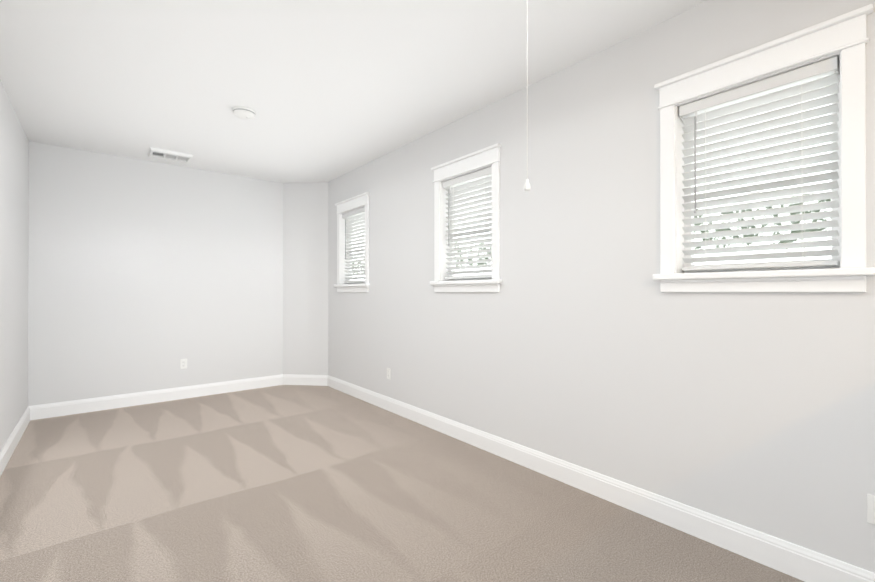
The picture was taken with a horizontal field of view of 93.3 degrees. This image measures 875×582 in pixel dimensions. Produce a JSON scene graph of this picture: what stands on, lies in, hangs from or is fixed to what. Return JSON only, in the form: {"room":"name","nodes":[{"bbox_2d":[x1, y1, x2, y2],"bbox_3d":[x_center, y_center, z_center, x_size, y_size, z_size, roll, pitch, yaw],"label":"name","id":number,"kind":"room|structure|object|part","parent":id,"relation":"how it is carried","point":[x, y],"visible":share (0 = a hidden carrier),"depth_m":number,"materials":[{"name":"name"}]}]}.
{"room":"empty bedroom","nodes":[
{"label":"empty bedroom","id":0,"kind":"room"},
{"bbox_2d":[0,80,28,450],"bbox_3d":[-1.455,-0.109,0.820,0.150,2.740,8.540,0,0,-39],"label":"wall","id":1,"kind":"structure","parent":0,"point":[14,200],"depth_m":3.33,"materials":[{"name":"white paint"}]},
{"bbox_2d":[28,141,282,405],"bbox_3d":[-2.930,-0.100,5.036,3.220,2.740,0.150,0,0,-39],"label":"wall","id":2,"kind":"structure","parent":0,"point":[144,275],"depth_m":4.65,"materials":[{"name":"white paint"}]},
{"bbox_2d":[180,359,186,368],"bbox_3d":[-2.996,0.860,4.877,0.070,0.115,0.008,0,0,-39],"label":"electrical outlet","id":3,"kind":"object","parent":2,"relation":"attached to","point":[183,363],"visible":1,"depth_m":4.87,"materials":[{"name":"white plastic"}]},
{"bbox_2d":[283,182,327,374],"bbox_3d":[-1.778,-0.098,5.664,0.934,2.740,0.150,0,0,6],"label":"wall","id":4,"kind":"structure","parent":0,"point":[305,278],"depth_m":5.59,"materials":[{"name":"white paint"}]},
{"bbox_2d":[0,374,874,581],"bbox_3d":[-0.269,1.193,1.790,2.920,0.140,8.240,0,0,-39],"label":"baseboard","id":5,"kind":"structure","parent":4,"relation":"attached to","point":[793,560],"depth_m":2.72,"materials":[{"name":"white paint"}]},
{"bbox_2d":[0,0,706,182],"bbox_3d":[-0.269,-1.537,1.797,3.220,0.120,8.540,0,0,-39],"label":"ceiling","id":6,"kind":"structure","parent":0,"point":[327,90],"depth_m":2.73,"materials":[{"name":"white paint"}]},
{"bbox_2d":[148,147,192,163],"bbox_3d":[-2.881,-1.454,4.459,0.385,0.034,0.300,0,0,-39],"label":"ceiling vent","id":7,"kind":"object","parent":6,"relation":"in","point":[163,154],"visible":1,"depth_m":4.44,"materials":[{"name":"silver metal"}]},
{"bbox_2d":[232,106,255,119],"bbox_3d":[-1.583,-1.450,3.382,0.180,0.048,0.180,0,0,-39],"label":"smoke detector","id":8,"kind":"object","parent":6,"relation":"attached to","point":[243,112],"visible":1,"depth_m":3.34,"materials":[{"name":"white plastic"}]},
{"bbox_2d":[524,0,530,190],"bbox_3d":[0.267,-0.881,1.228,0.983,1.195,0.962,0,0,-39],"label":"pull cord","id":9,"kind":"object","parent":6,"relation":"hanging from","point":[527,186],"visible":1,"depth_m":1.16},
{"bbox_2d":[0,385,803,581],"bbox_3d":[-0.269,1.313,1.790,3.220,0.100,8.540,0,0,-39],"label":"floor","id":10,"kind":"structure","parent":0,"point":[294,483],"depth_m":2.40,"materials":[{"name":"carpet"}]},
{"bbox_2d":[328,0,874,572],"bbox_3d":[1.060,-0.105,2.594,0.150,2.740,8.092,0,0,-39],"label":"wall","id":11,"kind":"structure","parent":0,"point":[580,338],"depth_m":2.44,"materials":[{"name":"white paint"}]},
{"bbox_2d":[334,192,369,291],"bbox_3d":[-0.993,-0.555,5.055,0.202,1.136,0.838,0,0,-39],"label":"window","id":12,"kind":"structure","parent":11,"relation":"in","point":[354,203],"depth_m":5.12,"materials":[{"name":"white paint"}]},
{"bbox_2d":[342,207,364,282],"bbox_3d":[-0.992,-0.541,5.056,0.076,0.883,0.614,0,0,-39],"label":"window blind","id":13,"kind":"object","parent":12,"relation":"attached to","point":[358,218],"visible":0.69,"depth_m":5.09,"materials":[{"name":"white plastic"}]},
{"bbox_3d":[-0.945,-0.535,5.094,0.049,0.900,0.630,0,0,-39],"label":"window sash","id":14,"kind":"part","parent":12,"relation":"part of","materials":[{"name":"white plastic"}]},
{"bbox_2d":[387,368,390,379],"bbox_3d":[-0.520,0.879,4.392,0.008,0.115,0.070,0,0,-39],"label":"electrical outlet","id":15,"kind":"object","parent":11,"relation":"attached to","point":[388,373],"visible":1,"depth_m":4.38,"materials":[{"name":"white plastic"}]},
{"bbox_2d":[430,143,501,291],"bbox_3d":[0.270,-0.559,3.517,0.202,1.136,0.838,0,0,-39],"label":"window","id":16,"kind":"structure","parent":11,"relation":"in","point":[483,158],"depth_m":3.50,"materials":[{"name":"white paint"}]},
{"bbox_2d":[443,166,491,278],"bbox_3d":[0.271,-0.545,3.518,0.076,0.883,0.614,0,0,-39],"label":"window blind","id":17,"kind":"object","parent":16,"relation":"attached to","point":[483,183],"visible":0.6,"depth_m":3.52,"materials":[{"name":"white plastic"}]},
{"bbox_3d":[0.317,-0.539,3.556,0.049,0.900,0.630,0,0,-39],"label":"window sash","id":18,"kind":"part","parent":16,"relation":"part of","materials":[{"name":"white plastic"}]},
{"bbox_2d":[653,4,874,291],"bbox_3d":[1.516,-0.563,1.998,0.202,1.136,0.838,0,0,-39],"label":"window","id":19,"kind":"structure","parent":11,"relation":"in","point":[843,38],"depth_m":1.85,"materials":[{"name":"white paint"}]},
{"bbox_2d":[679,56,839,270],"bbox_3d":[1.517,-0.548,1.999,0.076,0.883,0.614,0,0,-39],"label":"window blind","id":20,"kind":"object","parent":19,"relation":"attached to","point":[803,93],"visible":0.96,"depth_m":1.96,"materials":[{"name":"white plastic"}]},
{"bbox_3d":[1.564,-0.543,2.037,0.049,0.900,0.630,0,0,-39],"label":"window sash","id":21,"kind":"part","parent":19,"relation":"part of","materials":[{"name":"white plastic"}]},
{"bbox_2d":[867,494,874,523],"bbox_3d":[1.746,0.871,1.631,0.008,0.115,0.070,0,0,-39],"label":"electrical outlet","id":22,"kind":"object","parent":11,"relation":"attached to","point":[870,508],"visible":1,"depth_m":1.65,"materials":[{"name":"white plastic"}]},
{"label":"outside","id":23,"kind":"structure","parent":0,"visible":0},
{"bbox_2d":[352,86,831,279],"bbox_3d":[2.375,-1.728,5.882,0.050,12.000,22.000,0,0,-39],"label":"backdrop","id":24,"kind":"structure","parent":23,"point":[775,251],"depth_m":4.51,"materials":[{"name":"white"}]}
]}

